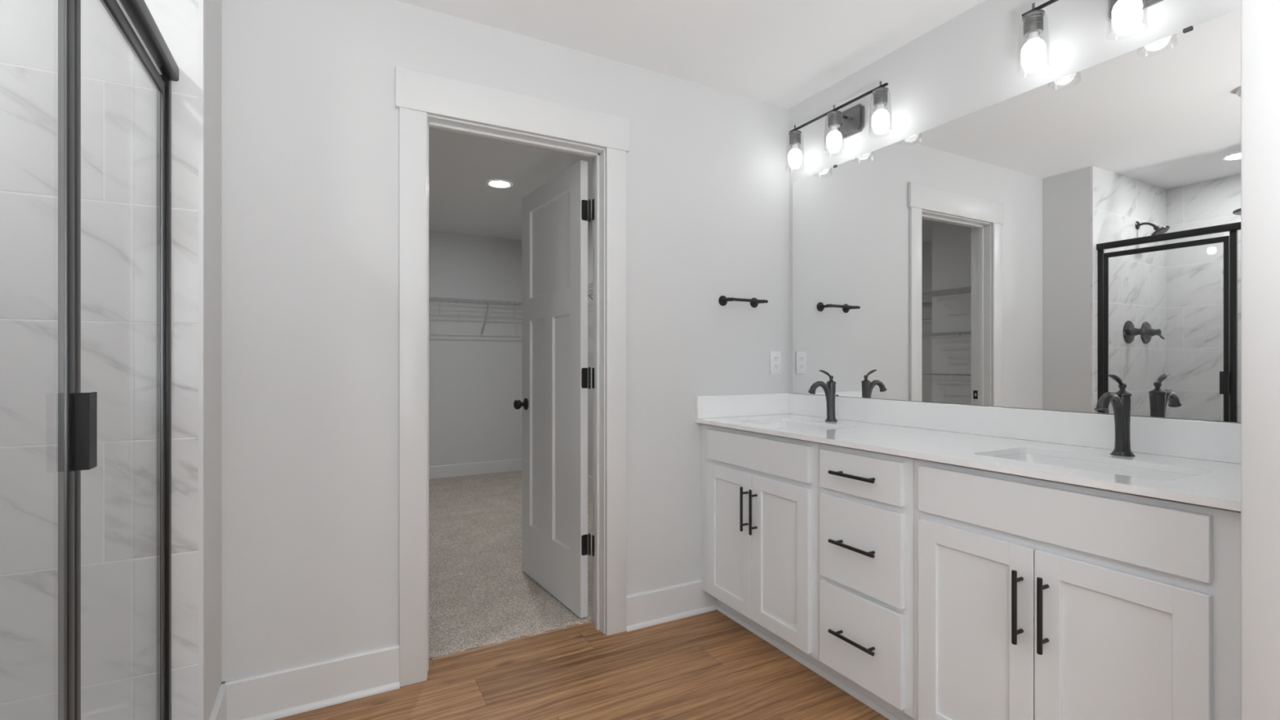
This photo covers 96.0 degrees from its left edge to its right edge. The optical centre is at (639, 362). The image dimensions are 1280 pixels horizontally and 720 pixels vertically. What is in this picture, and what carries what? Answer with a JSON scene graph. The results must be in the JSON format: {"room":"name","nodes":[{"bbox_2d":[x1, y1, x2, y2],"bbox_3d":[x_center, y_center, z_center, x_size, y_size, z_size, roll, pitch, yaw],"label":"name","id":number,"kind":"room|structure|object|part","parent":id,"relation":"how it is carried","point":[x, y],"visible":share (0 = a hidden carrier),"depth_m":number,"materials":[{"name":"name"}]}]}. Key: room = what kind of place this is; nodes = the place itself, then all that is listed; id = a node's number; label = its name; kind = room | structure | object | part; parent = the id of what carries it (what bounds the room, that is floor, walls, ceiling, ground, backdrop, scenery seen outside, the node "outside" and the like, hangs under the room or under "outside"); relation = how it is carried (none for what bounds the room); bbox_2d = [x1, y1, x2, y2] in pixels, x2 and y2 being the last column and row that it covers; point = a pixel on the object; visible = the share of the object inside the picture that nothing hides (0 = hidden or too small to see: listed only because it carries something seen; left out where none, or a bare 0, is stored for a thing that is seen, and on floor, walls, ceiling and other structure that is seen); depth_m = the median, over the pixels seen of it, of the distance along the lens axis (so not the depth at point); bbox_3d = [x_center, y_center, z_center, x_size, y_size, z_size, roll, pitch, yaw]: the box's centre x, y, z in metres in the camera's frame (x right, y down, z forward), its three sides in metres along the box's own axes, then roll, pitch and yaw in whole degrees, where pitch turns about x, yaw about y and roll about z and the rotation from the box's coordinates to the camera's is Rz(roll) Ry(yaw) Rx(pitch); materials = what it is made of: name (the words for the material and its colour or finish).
{"room":"bathroom","nodes":[
{"label":"bathroom","id":0,"kind":"room"},
{"bbox_2d":[203,0,222,719],"bbox_3d":[-1.776,-0.070,1.400,1.202,2.440,0.290,0,0,-28],"label":"wall","id":1,"kind":"structure","parent":0,"point":[212,9],"depth_m":1.65,"materials":[{"name":"white paint"}]},
{"bbox_2d":[0,0,198,719],"bbox_3d":[-1.655,-0.070,1.295,1.088,2.440,0.010,0,0,-28],"label":"tiled wall","id":2,"kind":"structure","parent":1,"relation":"attached to","point":[118,99],"depth_m":1.45,"materials":[{"name":"tile"}]},
{"bbox_2d":[198,0,203,719],"bbox_3d":[-1.177,-0.124,1.546,0.010,2.330,0.003,0,0,-28],"label":"trim","id":3,"kind":"structure","parent":2,"relation":"attached to","point":[200,2],"depth_m":1.54,"materials":[{"name":"white paint"}]},
{"bbox_2d":[208,682,226,719],"bbox_3d":[-1.236,1.078,1.693,0.026,0.145,0.288,0,0,-28],"label":"baseboard","id":4,"kind":"structure","parent":1,"relation":"attached to","point":[219,711],"depth_m":1.73,"materials":[{"name":"white paint"}]},
{"bbox_2d":[428,231,522,466],"bbox_3d":[-2.655,-0.029,5.393,3.673,2.520,0.115,0,0,-28],"label":"wall","id":5,"kind":"structure","parent":0,"point":[475,379],"depth_m":5.86,"materials":[{"name":"white paint"}]},
{"bbox_2d":[428,458,522,479],"bbox_3d":[-2.574,1.083,5.364,3.558,0.135,0.014,0,0,-28],"label":"baseboard","id":6,"kind":"structure","parent":5,"relation":"attached to","point":[508,465],"depth_m":5.84,"materials":[{"name":"white paint"}]},
{"bbox_2d":[428,297,522,334],"bbox_3d":[-2.493,-0.449,5.237,3.501,0.334,0.313,0,0,-28],"label":"wire shelf","id":7,"kind":"object","parent":5,"relation":"attached to","point":[431,298],"visible":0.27,"depth_m":5.64,"materials":[{"name":"white metal"}]},
{"bbox_3d":[-2.428,-0.416,5.116,3.500,0.043,0.007,0,0,-28],"label":"hanging rail","id":8,"kind":"part","parent":7,"relation":"part of","materials":[{"name":"white metal"}]},
{"bbox_2d":[222,0,789,682],"bbox_3d":[-0.835,-0.070,2.137,3.558,2.440,0.115,0,0,-28],"label":"wall","id":9,"kind":"structure","parent":0,"point":[310,117],"depth_m":2.01,"materials":[{"name":"white paint"}]},
{"bbox_2d":[221,644,399,719],"bbox_3d":[-1.082,1.078,1.924,0.517,0.145,0.026,0,0,-28],"label":"baseboard","id":10,"kind":"structure","parent":9,"relation":"attached to","point":[289,691],"depth_m":1.92,"materials":[{"name":"white paint"}]},
{"bbox_2d":[395,66,629,687],"bbox_3d":[-0.458,0.052,2.263,0.928,2.197,0.022,0,0,-28],"label":"trim","id":11,"kind":"structure","parent":9,"relation":"attached to","point":[418,94],"depth_m":2.10,"materials":[{"name":"white paint"}]},
{"bbox_2d":[426,114,604,677],"bbox_3d":[-0.491,0.117,2.323,0.743,2.068,0.115,0,0,-28],"label":"trim","id":12,"kind":"structure","parent":9,"relation":"attached to","point":[436,122],"depth_m":2.46,"materials":[{"name":"white paint"}]},
{"bbox_2d":[513,160,594,617],"bbox_3d":[-0.420,0.117,2.819,0.169,2.018,0.758,0,0,-33],"label":"door","id":13,"kind":"structure","parent":9,"relation":"in","point":[554,404],"depth_m":2.78,"materials":[{"name":"white paint"}]},
{"bbox_3d":[-0.640,0.222,3.058,0.057,0.054,0.054,0,0,-33],"label":"knob","id":14,"kind":"part","parent":13,"relation":"part of","materials":[{"name":"black metal"}]},
{"bbox_2d":[626,579,717,631],"bbox_3d":[0.158,1.078,2.592,0.496,0.145,0.026,0,0,-28],"label":"baseboard","id":15,"kind":"structure","parent":9,"relation":"attached to","point":[648,608],"depth_m":2.57,"materials":[{"name":"white paint"}]},
{"bbox_2d":[718,295,768,307],"bbox_3d":[0.494,-0.292,2.743,0.240,0.049,0.079,0,0,-28],"label":"towel bar","id":16,"kind":"object","parent":9,"relation":"attached to","point":[722,300],"visible":1,"depth_m":2.72,"materials":[{"name":"black metal"}]},
{"bbox_3d":[0.413,-0.292,2.695,0.017,0.017,0.070,0,0,-28],"label":"post","id":17,"kind":"part","parent":16,"relation":"part of","materials":[{"name":"black metal"}]},
{"bbox_2d":[769,351,781,374],"bbox_3d":[0.679,0.002,2.884,0.070,0.114,0.008,0,0,-28],"label":"wall outlet","id":18,"kind":"object","parent":9,"relation":"attached to","point":[775,357],"visible":1,"depth_m":2.88,"materials":[{"name":"white plastic"}]},
{"bbox_2d":[773,364,778,369],"bbox_3d":[0.680,0.021,2.881,0.033,0.027,0.002,0,0,-28],"label":"receptacle","id":19,"kind":"object","parent":18,"relation":"attached to","point":[775,366],"depth_m":2.88,"materials":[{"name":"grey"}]},
{"bbox_2d":[773,355,778,361],"bbox_3d":[0.680,-0.018,2.881,0.033,0.027,0.002,0,0,-28],"label":"receptacle","id":20,"kind":"object","parent":18,"relation":"attached to","point":[775,357],"depth_m":2.88,"materials":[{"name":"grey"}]},
{"bbox_2d":[274,609,888,719],"bbox_3d":[0.137,1.151,0.335,3.559,0.001,4.259,0,0,-28],"label":"floor","id":21,"kind":"structure","parent":0,"point":[794,693],"depth_m":2.08,"materials":[{"name":"brown wood"}]},
{"bbox_2d":[701,423,835,677],"bbox_3d":[0.667,0.713,2.467,0.595,0.874,0.730,0,0,-28],"label":"base cabinet","id":22,"kind":"object","parent":21,"relation":"on","point":[760,491],"visible":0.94,"depth_m":2.27,"materials":[{"name":"white paint"}]},
{"bbox_3d":[0.384,0.745,2.467,0.020,0.586,0.312,0,0,-28],"label":"door","id":23,"kind":"part","parent":22,"relation":"part of","materials":[{"name":"white paint"}]},
{"bbox_3d":[0.421,0.593,2.337,0.039,0.178,0.012,0,0,-28],"label":"handle","id":24,"kind":"part","parent":22,"relation":"part of","materials":[{"name":"black metal"}]},
{"bbox_3d":[0.448,0.593,2.287,0.039,0.178,0.012,0,0,-28],"label":"handle","id":25,"kind":"part","parent":22,"relation":"part of","materials":[{"name":"black metal"}]},
{"bbox_3d":[0.532,0.745,2.191,0.020,0.586,0.308,0,0,-28],"label":"door","id":26,"kind":"part","parent":22,"relation":"part of","materials":[{"name":"white paint"}]},
{"bbox_2d":[818,443,915,719],"bbox_3d":[0.929,0.713,1.981,0.595,0.874,0.375,0,0,-28],"label":"base cabinet","id":27,"kind":"object","parent":21,"relation":"on","point":[866,497],"visible":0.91,"depth_m":1.82,"materials":[{"name":"white paint"}]},
{"bbox_2d":[716,604,902,719],"bbox_3d":[0.791,1.141,1.892,0.012,0.019,1.830,0,0,-28],"label":"trim","id":28,"kind":"structure","parent":27,"relation":"attached to","point":[829,677],"depth_m":2.15,"materials":[{"name":"white paint"}]},
{"bbox_3d":[0.684,0.893,1.849,0.039,0.012,0.178,0,0,-28],"label":"handle","id":29,"kind":"part","parent":27,"relation":"part of","materials":[{"name":"black metal"}]},
{"bbox_3d":[0.684,0.593,1.849,0.039,0.012,0.178,0,0,-28],"label":"handle","id":30,"kind":"part","parent":27,"relation":"part of","materials":[{"name":"black metal"}]},
{"bbox_3d":[0.684,0.364,1.849,0.039,0.012,0.178,0,0,-28],"label":"handle","id":31,"kind":"part","parent":27,"relation":"part of","materials":[{"name":"black metal"}]},
{"bbox_3d":[0.709,0.895,1.864,0.020,0.282,0.323,0,0,-28],"label":"drawer","id":32,"kind":"part","parent":27,"relation":"part of","materials":[{"name":"white paint"}]},
{"bbox_3d":[0.709,0.595,1.864,0.020,0.284,0.323,0,0,-28],"label":"drawer","id":33,"kind":"part","parent":27,"relation":"part of","materials":[{"name":"white paint"}]},
{"bbox_3d":[0.709,0.365,1.864,0.020,0.131,0.323,0,0,-28],"label":"drawer","id":34,"kind":"part","parent":27,"relation":"part of","materials":[{"name":"white paint"}]},
{"bbox_2d":[913,458,1240,719],"bbox_3d":[1.194,0.713,1.490,0.595,0.874,0.740,0,0,-28],"label":"base cabinet","id":35,"kind":"object","parent":21,"relation":"on","point":[1034,598],"visible":0.94,"depth_m":1.34,"materials":[{"name":"white paint"}]},
{"bbox_2d":[695,393,1240,511],"bbox_3d":[0.944,0.215,1.982,0.571,0.121,1.844,0,0,-28],"label":"countertop","id":36,"kind":"structure","parent":35,"relation":"on","point":[971,436],"depth_m":1.78,"materials":[{"name":"white stone"}]},
{"bbox_2d":[760,422,835,431],"bbox_3d":[0.658,0.350,2.432,0.302,0.148,0.474,0,0,-28],"label":"sink","id":37,"kind":"object","parent":36,"relation":"in","point":[793,425],"visible":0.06,"depth_m":2.60,"materials":[{"name":"white ceramic"}]},
{"bbox_2d":[808,369,837,422],"bbox_3d":[0.794,0.145,2.509,0.158,0.226,0.054,0,0,-28],"label":"faucet","id":38,"kind":"object","parent":36,"relation":"on","point":[829,389],"visible":1,"depth_m":2.52,"materials":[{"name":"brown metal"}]},
{"bbox_3d":[0.787,0.163,2.505,0.132,0.166,0.027,0,0,-28],"label":"spout","id":39,"kind":"part","parent":38,"relation":"part of","materials":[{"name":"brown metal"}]},
{"bbox_3d":[0.810,0.051,2.518,0.068,0.038,0.018,0,0,-28],"label":"lever","id":40,"kind":"part","parent":38,"relation":"part of","materials":[{"name":"brown metal"}]},
{"bbox_2d":[994,453,1195,480],"bbox_3d":[1.157,0.350,1.505,0.302,0.148,0.474,0,0,-28],"label":"sink","id":41,"kind":"object","parent":36,"relation":"in","point":[1069,463],"visible":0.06,"depth_m":1.58,"materials":[{"name":"white ceramic"}]},
{"bbox_2d":[1093,374,1135,456],"bbox_3d":[1.297,0.145,1.581,0.158,0.226,0.054,0,0,-28],"label":"faucet","id":42,"kind":"object","parent":36,"relation":"on","point":[1121,400],"visible":1,"depth_m":1.59,"materials":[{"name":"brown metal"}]},
{"bbox_3d":[1.290,0.163,1.577,0.132,0.166,0.027,0,0,-28],"label":"spout","id":43,"kind":"part","parent":42,"relation":"part of","materials":[{"name":"brown metal"}]},
{"bbox_3d":[1.313,0.051,1.589,0.068,0.038,0.018,0,0,-28],"label":"lever","id":44,"kind":"part","parent":42,"relation":"part of","materials":[{"name":"brown metal"}]},
{"bbox_3d":[1.343,0.256,1.605,0.053,0.004,0.053,0,0,11],"label":"plate","id":45,"kind":"part","parent":42,"relation":"part of","materials":[{"name":"brown metal"}]},
{"bbox_3d":[0.886,0.746,1.536,0.020,0.586,0.310,0,0,-28],"label":"door","id":46,"kind":"part","parent":35,"relation":"part of","materials":[{"name":"white paint"}]},
{"bbox_3d":[0.922,0.595,1.408,0.039,0.178,0.012,0,0,-28],"label":"handle","id":47,"kind":"part","parent":35,"relation":"part of","materials":[{"name":"black metal"}]},
{"bbox_3d":[0.949,0.594,1.358,0.039,0.178,0.012,0,0,-28],"label":"handle","id":48,"kind":"part","parent":35,"relation":"part of","materials":[{"name":"black metal"}]},
{"bbox_3d":[1.035,0.746,1.258,0.020,0.586,0.314,0,0,-28],"label":"door","id":49,"kind":"part","parent":35,"relation":"part of","materials":[{"name":"white paint"}]},
{"bbox_3d":[-1.410,1.098,0.825,1.070,0.105,1.048,0,0,-28],"label":"shower pan","id":50,"kind":"object","parent":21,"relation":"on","visible":0},
{"bbox_2d":[57,0,178,719],"bbox_3d":[-0.988,0.131,1.053,0.042,1.827,1.048,0,0,-28],"label":"shower door frame","id":51,"kind":"structure","parent":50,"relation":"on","point":[77,410],"depth_m":0.96,"materials":[{"name":"grey metal"}]},
{"bbox_3d":[-0.936,0.151,0.942,0.013,1.787,0.029,0,0,-28],"label":"post","id":52,"kind":"part","parent":51,"relation":"part of","materials":[{"name":"grey metal"}]},
{"bbox_3d":[-0.938,0.115,0.977,0.017,0.129,0.037,0,0,-28],"label":"pull handle","id":53,"kind":"part","parent":51,"relation":"part of","materials":[{"name":"black metal"}]},
{"bbox_2d":[322,470,846,719],"bbox_3d":[-0.676,1.183,1.855,3.770,0.096,8.007,0,0,-28],"label":"floor","id":54,"kind":"structure","parent":0,"point":[480,593],"depth_m":3.11,"materials":[{"name":"carpet"}]},
{"bbox_2d":[395,0,985,239],"bbox_3d":[-0.707,-1.329,1.902,3.800,0.080,8.120,0,0,-28],"label":"ceiling","id":55,"kind":"structure","parent":0,"point":[783,53],"depth_m":2.34,"materials":[{"name":"white paint"}]},
{"bbox_2d":[486,179,511,187],"bbox_3d":[-1.014,-1.286,4.162,0.180,0.006,0.180,0,0,-28],"label":"recessed light","id":56,"kind":"object","parent":55,"relation":"in","point":[496,184],"visible":1,"depth_m":4.16,"materials":[{"name":"white plastic"}]},
{"bbox_2d":[489,181,509,186],"bbox_3d":[-1.014,-1.287,4.162,0.137,0.004,0.137,0,0,11],"label":"diffuser","id":57,"kind":"object","parent":56,"relation":"attached to","point":[493,184],"depth_m":4.16,"materials":[{"name":"white plastic"}]},
{"bbox_2d":[587,0,1240,476],"bbox_3d":[0.898,-0.029,2.793,0.115,2.520,8.065,0,0,-28],"label":"wall","id":58,"kind":"structure","parent":0,"point":[968,64],"depth_m":2.12,"materials":[{"name":"white paint"}]},
{"bbox_2d":[587,281,592,311],"bbox_3d":[-0.272,-0.449,4.511,0.313,0.334,3.000,0,0,-28],"label":"wire shelf","id":59,"kind":"object","parent":58,"relation":"attached to","point":[590,289],"visible":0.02,"depth_m":4.55,"materials":[{"name":"white metal"}]},
{"bbox_2d":[587,475,592,491],"bbox_3d":[-0.160,1.083,4.620,0.014,0.135,3.615,0,0,-28],"label":"baseboard","id":60,"kind":"structure","parent":58,"relation":"attached to","point":[589,477],"depth_m":5.14,"materials":[{"name":"white paint"}]},
{"bbox_2d":[785,80,892,167],"bbox_3d":[0.879,-1.029,2.555,0.142,0.211,0.575,0,0,-28],"label":"vanity light","id":61,"kind":"object","parent":58,"relation":"attached to","point":[846,123],"visible":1,"depth_m":2.53,"materials":[{"name":"metal"}]},
{"bbox_3d":[0.741,-1.028,2.756,0.036,0.027,0.036,0,0,-28],"label":"bulb","id":62,"kind":"part","parent":61,"relation":"part of","materials":[{"name":"white glass"}]},
{"bbox_2d":[788,124,801,146],"bbox_3d":[0.741,-1.087,2.756,0.061,0.095,0.061,0,0,-28],"label":"socket","id":63,"kind":"object","parent":61,"relation":"attached to","point":[794,135],"depth_m":2.74,"materials":[{"name":"metal"}]},
{"bbox_2d":[826,104,841,128],"bbox_3d":[0.856,-1.087,2.543,0.061,0.095,0.061,0,0,-28],"label":"socket","id":64,"kind":"object","parent":61,"relation":"attached to","point":[834,116],"depth_m":2.52,"materials":[{"name":"metal"}]},
{"bbox_3d":[0.856,-1.005,2.543,0.089,0.164,0.089,0,0,-28],"label":"lamp shade","id":65,"kind":"part","parent":61,"relation":"part of","materials":[{"name":"clear glass"}]},
{"bbox_3d":[0.856,-1.028,2.543,0.036,0.027,0.036,0,0,-28],"label":"bulb","id":66,"kind":"part","parent":61,"relation":"part of","materials":[{"name":"white glass"}]},
{"bbox_3d":[0.933,-1.075,2.584,0.020,0.120,0.160,0,0,-28],"label":"plate","id":67,"kind":"part","parent":61,"relation":"part of","materials":[{"name":"metal"}]},
{"bbox_3d":[0.972,-1.005,2.329,0.089,0.164,0.089,0,0,-28],"label":"lamp shade","id":68,"kind":"part","parent":61,"relation":"part of","materials":[{"name":"clear glass"}]},
{"bbox_3d":[0.972,-1.028,2.329,0.036,0.027,0.036,0,0,-28],"label":"bulb","id":69,"kind":"part","parent":61,"relation":"part of","materials":[{"name":"white glass"}]},
{"bbox_2d":[872,80,888,107],"bbox_3d":[0.972,-1.087,2.329,0.061,0.095,0.061,0,0,-28],"label":"socket","id":70,"kind":"object","parent":61,"relation":"attached to","point":[880,93],"depth_m":2.31,"materials":[{"name":"metal"}]},
{"bbox_2d":[788,393,1240,463],"bbox_3d":[1.187,0.206,2.113,0.019,0.103,1.844,0,0,-28],"label":"backsplash","id":71,"kind":"structure","parent":58,"relation":"attached to","point":[1214,441],"depth_m":1.86,"materials":[{"name":"white stone"}]},
{"bbox_2d":[792,8,1240,422],"bbox_3d":[1.199,-0.378,2.103,0.008,1.063,1.812,0,0,-28],"label":"vanity mirror","id":72,"kind":"object","parent":58,"relation":"attached to","point":[1033,248],"visible":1,"depth_m":1.87,"materials":[{"name":"clear glass"}]},
{"bbox_2d":[1016,0,1163,74],"bbox_3d":[1.382,-1.029,1.622,0.142,0.211,0.575,0,0,-28],"label":"vanity light","id":73,"kind":"object","parent":58,"relation":"attached to","point":[1122,12],"visible":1,"depth_m":1.79,"materials":[{"name":"metal"}]},
{"bbox_2d":[1022,3,1044,38],"bbox_3d":[1.244,-1.087,1.823,0.061,0.095,0.061,0,0,-28],"label":"socket","id":74,"kind":"object","parent":73,"relation":"attached to","point":[1033,20],"depth_m":1.81,"materials":[{"name":"metal"}]},
{"bbox_3d":[1.244,-1.005,1.823,0.089,0.164,0.089,0,0,-28],"label":"lamp shade","id":75,"kind":"part","parent":73,"relation":"part of","materials":[{"name":"clear glass"}]},
{"bbox_3d":[1.244,-1.028,1.823,0.036,0.027,0.036,0,0,-28],"label":"bulb","id":76,"kind":"part","parent":73,"relation":"part of","materials":[{"name":"white glass"}]},
{"bbox_3d":[1.359,-1.005,1.609,0.089,0.164,0.089,0,0,-28],"label":"lamp shade","id":77,"kind":"part","parent":73,"relation":"part of","materials":[{"name":"clear glass"}]},
{"bbox_3d":[1.436,-1.075,1.651,0.020,0.120,0.160,0,0,-28],"label":"plate","id":78,"kind":"part","parent":73,"relation":"part of","materials":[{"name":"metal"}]},
{"bbox_2d":[1240,0,1279,719],"bbox_3d":[1.347,-0.070,1.086,0.713,2.440,0.115,0,0,-28],"label":"wall","id":79,"kind":"structure","parent":0,"point":[1260,19],"depth_m":0.95,"materials":[{"name":"white paint"}]}
]}

